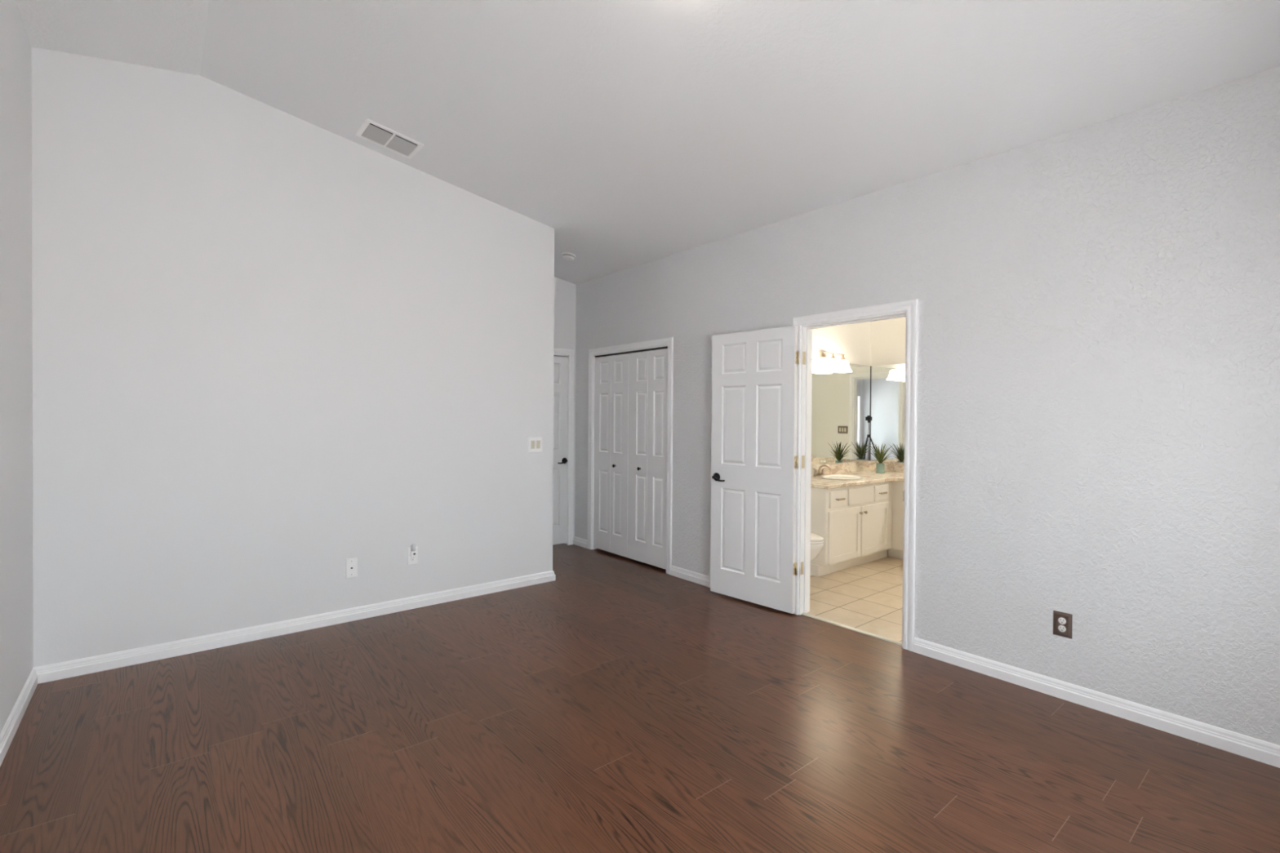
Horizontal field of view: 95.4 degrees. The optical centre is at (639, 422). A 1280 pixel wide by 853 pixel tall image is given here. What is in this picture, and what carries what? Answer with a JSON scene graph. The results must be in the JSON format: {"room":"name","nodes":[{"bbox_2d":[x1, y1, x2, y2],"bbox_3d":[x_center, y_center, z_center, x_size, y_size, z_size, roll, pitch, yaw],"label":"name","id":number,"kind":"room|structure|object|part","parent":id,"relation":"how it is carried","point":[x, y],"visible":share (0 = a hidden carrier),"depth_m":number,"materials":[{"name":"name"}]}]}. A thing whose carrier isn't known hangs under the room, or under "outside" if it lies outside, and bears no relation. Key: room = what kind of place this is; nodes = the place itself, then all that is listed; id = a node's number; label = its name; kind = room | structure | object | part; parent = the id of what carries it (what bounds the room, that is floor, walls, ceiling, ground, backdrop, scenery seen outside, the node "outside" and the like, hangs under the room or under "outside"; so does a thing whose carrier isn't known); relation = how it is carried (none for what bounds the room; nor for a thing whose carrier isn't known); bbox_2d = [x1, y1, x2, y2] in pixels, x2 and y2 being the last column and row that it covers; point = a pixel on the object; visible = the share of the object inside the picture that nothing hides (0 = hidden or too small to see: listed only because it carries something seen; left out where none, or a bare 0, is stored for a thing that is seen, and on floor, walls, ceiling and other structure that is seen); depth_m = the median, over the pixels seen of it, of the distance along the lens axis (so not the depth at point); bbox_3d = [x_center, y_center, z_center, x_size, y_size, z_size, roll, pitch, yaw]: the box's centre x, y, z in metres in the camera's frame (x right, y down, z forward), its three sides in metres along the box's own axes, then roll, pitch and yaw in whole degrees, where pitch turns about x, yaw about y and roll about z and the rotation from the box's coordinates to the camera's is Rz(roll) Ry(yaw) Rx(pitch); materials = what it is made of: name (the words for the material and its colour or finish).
{"room":"empty bedroom","nodes":[
{"label":"empty bedroom","id":0,"kind":"room"},
{"bbox_2d":[0,0,33,733],"bbox_3d":[-1.567,-0.263,1.016,0.120,3.258,4.946,0,1,-39],"label":"wall","id":1,"kind":"structure","parent":0,"point":[16,555],"depth_m":2.61,"materials":[{"name":"white paint"}]},
{"bbox_2d":[0,667,37,766],"bbox_3d":[-1.594,1.323,1.160,0.018,0.084,4.726,0,1,-39],"label":"baseboard","id":2,"kind":"structure","parent":1,"relation":"attached to","point":[10,728],"depth_m":2.57,"materials":[{"name":"white wood"}]},
{"bbox_2d":[31,47,554,666],"bbox_3d":[-1.994,-0.354,3.944,3.181,3.379,0.120,0,1,-39],"label":"wall","id":3,"kind":"structure","parent":0,"point":[273,348],"depth_m":3.57,"materials":[{"name":"white paint"}]},
{"bbox_2d":[33,570,555,684],"bbox_3d":[-2.249,1.288,4.364,3.079,0.084,1.092,0,1,-39],"label":"baseboard","id":4,"kind":"structure","parent":3,"relation":"attached to","point":[65,669],"depth_m":3.60,"materials":[{"name":"white wood"}]},
{"bbox_2d":[345,557,357,578],"bbox_3d":[-1.943,0.980,3.923,0.072,0.132,0.008,0,1,-39],"label":"wall outlet","id":5,"kind":"object","parent":3,"relation":"attached to","point":[351,564],"visible":1,"depth_m":3.92,"materials":[{"name":"white plastic"}]},
{"bbox_2d":[407,546,417,564],"bbox_3d":[-1.632,0.958,4.178,0.072,0.125,0.009,0,1,-39],"label":"wall outlet","id":6,"kind":"object","parent":3,"relation":"attached to","point":[411,560],"visible":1,"depth_m":4.17,"materials":[{"name":"white plastic"}]},
{"bbox_2d":[410,543,415,556],"bbox_3d":[-1.621,0.913,4.162,0.034,0.088,0.032,0,1,-39],"label":"plug","id":7,"kind":"object","parent":6,"relation":"attached to","point":[413,545],"visible":1,"depth_m":4.15,"materials":[{"name":"white plastic"}]},
{"bbox_2d":[410,543,415,551],"bbox_3d":[-1.621,0.894,4.161,0.032,0.050,0.032,0,1,-39],"label":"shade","id":8,"kind":"object","parent":3,"relation":"attached to","point":[413,546],"depth_m":4.15,"materials":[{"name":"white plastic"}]},
{"bbox_2d":[528,436,542,453],"bbox_3d":[-0.861,0.183,4.800,0.132,0.132,0.010,0,1,-39],"label":"light switch","id":9,"kind":"object","parent":3,"relation":"attached to","point":[535,443],"visible":1,"depth_m":4.80,"materials":[{"name":"white plastic"}]},
{"bbox_2d":[554,276,575,538],"bbox_3d":[-1.097,-0.164,6.075,1.151,2.972,0.120,0,1,-39],"label":"wall","id":10,"kind":"structure","parent":0,"point":[564,291],"depth_m":6.24,"materials":[{"name":"white paint"}]},
{"bbox_2d":[552,355,568,544],"bbox_3d":[-1.056,0.300,6.042,0.748,2.000,0.089,0,1,-39],"label":"door","id":11,"kind":"structure","parent":10,"relation":"in","point":[560,364],"depth_m":6.22,"materials":[{"name":"white paint"}]},
{"bbox_2d":[553,347,573,545],"bbox_3d":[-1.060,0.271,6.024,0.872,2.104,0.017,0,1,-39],"label":"trim","id":12,"kind":"structure","parent":10,"relation":"attached to","point":[570,353],"depth_m":6.27,"materials":[{"name":"white wood"}]},
{"bbox_2d":[0,542,1279,852],"bbox_3d":[0.646,1.382,3.635,6.864,0.050,6.140,0,1,-39],"label":"floor","id":13,"kind":"structure","parent":0,"point":[615,703],"depth_m":2.44,"materials":[{"name":"brown wood"}]},
{"bbox_2d":[810,532,824,561],"bbox_3d":[1.179,0.962,4.863,0.440,0.775,0.779,0,1,-39],"label":"toilet","id":14,"kind":"object","parent":13,"relation":"on","point":[817,540],"visible":0.16,"depth_m":4.57,"materials":[{"name":"white ceramic"}]},
{"bbox_3d":[1.256,0.941,4.769,0.376,0.016,0.537,0,1,-39],"label":"seat","id":15,"kind":"part","parent":14,"relation":"part of","materials":[{"name":"white"}]},
{"bbox_3d":[1.256,0.918,4.770,0.374,0.026,0.536,0,1,-39],"label":"seat lid","id":16,"kind":"part","parent":14,"relation":"part of","materials":[{"name":"white"}]},
{"bbox_3d":[1.207,1.150,4.830,0.372,0.400,0.685,0,1,-39],"label":"bowl","id":17,"kind":"part","parent":14,"relation":"part of","materials":[{"name":"white ceramic"}]},
{"bbox_2d":[809,481,892,577],"bbox_3d":[1.912,0.960,5.596,1.207,0.775,0.584,0,1,-39],"label":"vanity cabinet","id":18,"kind":"object","parent":13,"relation":"on","point":[855,522],"visible":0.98,"depth_m":5.28,"materials":[{"name":"white paint"}]},
{"bbox_3d":[1.746,0.674,5.129,0.263,0.143,0.018,0,1,-39],"label":"drawer","id":19,"kind":"part","parent":18,"relation":"part of","materials":[{"name":"white paint"}]},
{"bbox_3d":[1.827,1.004,5.199,0.506,0.456,0.020,0,1,-39],"label":"door","id":20,"kind":"part","parent":18,"relation":"part of","materials":[{"name":"white paint"}]},
{"bbox_3d":[2.231,1.004,5.532,0.502,0.456,0.020,0,1,-39],"label":"door","id":21,"kind":"part","parent":18,"relation":"part of","materials":[{"name":"white paint"}]},
{"bbox_3d":[2.316,0.676,5.597,0.242,0.142,0.018,0,1,-39],"label":"drawer","id":22,"kind":"part","parent":18,"relation":"part of","materials":[{"name":"white paint"}]},
{"bbox_2d":[888,481,903,559],"bbox_3d":[2.921,0.967,5.615,0.584,0.775,1.837,0,1,-39],"label":"vanity cabinet","id":23,"kind":"object","parent":13,"relation":"on","point":[896,550],"visible":0.09,"depth_m":5.72,"materials":[{"name":"white paint"}]},
{"bbox_2d":[810,470,903,488],"bbox_3d":[2.496,0.562,5.247,1.712,0.034,1.859,0,1,-39],"label":"countertop","id":24,"kind":"structure","parent":23,"relation":"on","point":[869,477],"depth_m":5.52,"materials":[{"name":"stone"}]},
{"bbox_2d":[813,464,831,476],"bbox_3d":[1.796,0.473,5.768,0.181,0.123,0.181,0,1,9],"label":"faucet","id":25,"kind":"object","parent":24,"relation":"on","point":[822,473],"visible":0.96,"depth_m":5.75,"materials":[{"name":"silver metal"}]},
{"bbox_3d":[1.842,0.487,5.829,0.074,0.075,0.036,0,1,-39],"label":"lever","id":26,"kind":"part","parent":25,"relation":"part of","materials":[{"name":"silver metal"}]},
{"bbox_3d":[1.820,0.469,5.729,0.031,0.113,0.156,0,1,-39],"label":"spout","id":27,"kind":"part","parent":25,"relation":"part of","materials":[{"name":"silver metal"}]},
{"bbox_2d":[821,474,862,479],"bbox_3d":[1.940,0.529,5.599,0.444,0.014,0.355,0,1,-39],"label":"sink basin","id":28,"kind":"object","parent":24,"relation":"in","point":[836,477],"visible":1,"depth_m":5.64,"materials":[{"name":"white ceramic"}]},
{"bbox_2d":[866,443,892,473],"bbox_3d":[2.540,0.376,6.179,0.273,0.321,0.255,1,1,20],"label":"potted plant","id":29,"kind":"object","parent":24,"relation":"on","point":[880,466],"visible":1,"depth_m":6.14,"materials":[{"name":"green plant"}]},
{"bbox_3d":[2.546,0.484,6.169,0.096,0.104,0.096,0,1,-39],"label":"pot","id":30,"kind":"part","parent":29,"relation":"part of","materials":[{"name":"green ceramic"}]},
{"bbox_3d":[2.718,0.924,5.468,0.026,0.630,0.505,0,1,-39],"label":"door","id":31,"kind":"part","parent":23,"relation":"part of","materials":[{"name":"white paint"}]},
{"bbox_2d":[15,0,1279,284],"bbox_3d":[-0.348,-1.773,2.769,4.232,0.678,6.140,0,1,-39],"label":"ceiling","id":32,"kind":"structure","parent":0,"point":[638,132],"depth_m":2.91,"materials":[{"name":"white paint"}]},
{"bbox_2d":[355,118,423,159],"bbox_3d":[-1.635,-1.845,3.807,0.352,0.066,0.270,0,1,-39],"label":"ceiling vent","id":33,"kind":"object","parent":32,"relation":"in","point":[372,131],"visible":1,"depth_m":3.79,"materials":[{"name":"white plastic"}]},
{"bbox_2d":[561,252,575,261],"bbox_3d":[-0.669,-1.550,5.461,0.131,0.055,0.132,0,1,-23],"label":"smoke detector","id":34,"kind":"object","parent":32,"relation":"attached to","point":[568,256],"visible":1,"depth_m":5.42,"materials":[{"name":"white plastic"}]},
{"bbox_2d":[812,321,871,465],"bbox_3d":[1.555,-0.032,5.750,2.532,2.750,0.120,0,1,-39],"label":"wall","id":35,"kind":"structure","parent":0,"point":[853,341],"depth_m":6.19,"materials":[{"name":"white paint"}]},
{"bbox_2d":[813,351,852,372],"bbox_3d":[1.916,-0.616,5.824,0.540,0.207,0.210,0,1,-39],"label":"vanity light","id":36,"kind":"object","parent":35,"relation":"attached to","point":[833,364],"visible":1,"depth_m":5.76,"materials":[{"name":"white glass"}]},
{"bbox_3d":[1.786,-0.571,5.698,0.180,0.116,0.180,0,1,-39],"label":"lamp shade","id":37,"kind":"part","parent":36,"relation":"part of","materials":[{"name":"white glass"}]},
{"bbox_3d":[1.925,-0.571,5.813,0.180,0.116,0.180,0,1,-39],"label":"lamp shade","id":38,"kind":"part","parent":36,"relation":"part of","materials":[{"name":"white glass"}]},
{"bbox_3d":[2.064,-0.571,5.927,0.180,0.116,0.180,0,1,-39],"label":"lamp shade","id":39,"kind":"part","parent":36,"relation":"part of","materials":[{"name":"white glass"}]},
{"bbox_2d":[811,460,871,475],"bbox_3d":[1.912,0.481,5.957,1.712,0.105,0.019,0,1,-39],"label":"backsplash","id":40,"kind":"structure","parent":35,"relation":"attached to","point":[840,468],"depth_m":6.15,"materials":[{"name":"stone"}]},
{"bbox_2d":[811,359,871,465],"bbox_3d":[1.927,-0.100,5.968,1.661,1.052,0.009,0,1,-39],"label":"wall mirror","id":41,"kind":"object","parent":35,"relation":"attached to","point":[841,402],"visible":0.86,"depth_m":6.12,"materials":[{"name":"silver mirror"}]},
{"bbox_2d":[801,612,902,645],"bbox_3d":[1.389,1.355,3.841,0.036,0.011,0.732,0,1,-39],"label":"threshold","id":42,"kind":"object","parent":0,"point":[802,613],"depth_m":3.81,"materials":[{"name":"beige plastic"}]},
{"bbox_2d":[871,316,906,462],"bbox_3d":[3.583,-0.014,5.371,0.120,2.750,3.282,0,1,-39],"label":"wall","id":43,"kind":"structure","parent":0,"point":[888,335],"depth_m":6.34,"materials":[{"name":"white paint"}]},
{"bbox_2d":[870,460,904,472],"bbox_3d":[3.156,0.492,5.777,0.019,0.105,1.840,0,1,-39],"label":"backsplash","id":44,"kind":"structure","parent":43,"relation":"attached to","point":[895,467],"depth_m":6.30,"materials":[{"name":"stone"}]},
{"bbox_2d":[870,364,905,462],"bbox_3d":[3.155,-0.090,5.788,0.007,1.052,1.832,0,1,-39],"label":"wall mirror","id":45,"kind":"object","parent":43,"relation":"attached to","point":[887,381],"visible":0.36,"depth_m":6.33,"materials":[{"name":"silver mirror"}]},
{"bbox_2d":[574,66,1279,745],"bbox_3d":[1.252,-0.059,4.034,0.115,2.833,6.020,0,1,-39],"label":"wall","id":46,"kind":"structure","parent":0,"point":[1098,395],"depth_m":2.85,"materials":[{"name":"white paint"}]},
{"bbox_2d":[573,536,587,548],"bbox_3d":[-0.636,1.282,6.226,0.018,0.084,0.267,0,1,-39],"label":"baseboard","id":47,"kind":"structure","parent":46,"relation":"attached to","point":[578,541],"depth_m":6.22,"materials":[{"name":"white wood"}]},
{"bbox_2d":[593,353,628,557],"bbox_3d":[-0.298,0.320,5.845,0.060,1.972,0.568,0,1,-39],"label":"door","id":48,"kind":"structure","parent":46,"relation":"in","point":[611,372],"depth_m":5.83,"materials":[{"name":"white paint"}]},
{"bbox_2d":[587,337,673,574],"bbox_3d":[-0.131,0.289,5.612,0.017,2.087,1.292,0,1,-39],"label":"trim","id":49,"kind":"structure","parent":46,"relation":"attached to","point":[665,341],"depth_m":5.16,"materials":[{"name":"white wood"}]},
{"bbox_2d":[595,346,667,357],"bbox_3d":[-0.097,-0.677,5.625,0.023,0.012,1.150,0,1,-39],"label":"trim","id":50,"kind":"structure","parent":46,"relation":"attached to","point":[660,348],"depth_m":5.57,"materials":[{"name":"black"}]},
{"bbox_2d":[627,348,667,569],"bbox_3d":[0.065,0.326,5.403,0.060,1.972,0.568,0,1,-39],"label":"door","id":51,"kind":"structure","parent":46,"relation":"in","point":[647,370],"depth_m":5.40,"materials":[{"name":"white paint"}]},
{"bbox_2d":[670,564,710,587],"bbox_3d":[0.673,1.306,4.635,0.018,0.084,1.254,0,1,-39],"label":"baseboard","id":52,"kind":"structure","parent":46,"relation":"attached to","point":[698,578],"depth_m":4.92,"materials":[{"name":"white wood"}]},
{"bbox_2d":[710,325,799,613],"bbox_3d":[0.817,0.329,4.317,0.097,2.012,0.747,0,1,-44],"label":"door","id":53,"kind":"structure","parent":46,"relation":"in","point":[754,459],"depth_m":4.29,"materials":[{"name":"white paint"}]},
{"bbox_3d":[0.606,0.438,4.481,0.023,0.036,0.110,0,1,-44],"label":"lever","id":54,"kind":"part","parent":53,"relation":"part of","materials":[{"name":"black metal"}]},
{"bbox_2d":[798,311,906,647],"bbox_3d":[1.410,0.342,3.843,0.119,2.036,0.756,0,1,-39],"label":"trim","id":55,"kind":"structure","parent":46,"relation":"attached to","point":[806,330],"depth_m":4.11,"materials":[{"name":"white paint"}]},
{"bbox_3d":[1.143,1.029,4.107,0.034,0.090,0.002,0,1,-39],"label":"hinge plate","id":56,"kind":"part","parent":55,"relation":"part of","materials":[{"name":"gold metal"}]},
{"bbox_3d":[1.149,0.279,4.100,0.034,0.090,0.002,0,1,-39],"label":"hinge plate","id":57,"kind":"part","parent":55,"relation":"part of","materials":[{"name":"gold metal"}]},
{"bbox_3d":[1.154,-0.451,4.093,0.034,0.090,0.002,0,1,-39],"label":"hinge plate","id":58,"kind":"part","parent":55,"relation":"part of","materials":[{"name":"gold metal"}]},
{"bbox_2d":[792,298,918,651],"bbox_3d":[1.359,0.312,3.801,0.017,2.097,0.878,0,1,-39],"label":"trim","id":59,"kind":"structure","parent":46,"relation":"attached to","point":[911,306],"depth_m":3.49,"materials":[{"name":"white wood"}]},
{"bbox_2d":[1053,609,1072,639],"bbox_3d":[2.104,1.008,2.902,0.010,0.122,0.080,0,1,-39],"label":"wall outlet","id":60,"kind":"object","parent":46,"relation":"attached to","point":[1062,621],"visible":1,"depth_m":2.90,"materials":[{"name":"brown metal"}]},
{"bbox_2d":[1057,617,1066,624],"bbox_3d":[2.102,0.989,2.900,0.003,0.033,0.033,0,1,-39],"label":"receptacle","id":61,"kind":"object","parent":60,"relation":"attached to","point":[1061,620],"depth_m":2.90,"materials":[{"name":"white plastic"}]},
{"bbox_2d":[1057,625,1066,631],"bbox_3d":[2.102,1.027,2.900,0.003,0.033,0.033,0,1,-39],"label":"receptacle","id":62,"kind":"object","parent":60,"relation":"attached to","point":[1060,628],"depth_m":2.90,"materials":[{"name":"white plastic"}]},
{"bbox_2d":[913,636,1279,768],"bbox_3d":[2.298,1.336,2.660,0.018,0.084,2.097,0,1,-39],"label":"baseboard","id":63,"kind":"structure","parent":46,"relation":"attached to","point":[1265,752],"depth_m":2.74,"materials":[{"name":"white wood"}]}
]}

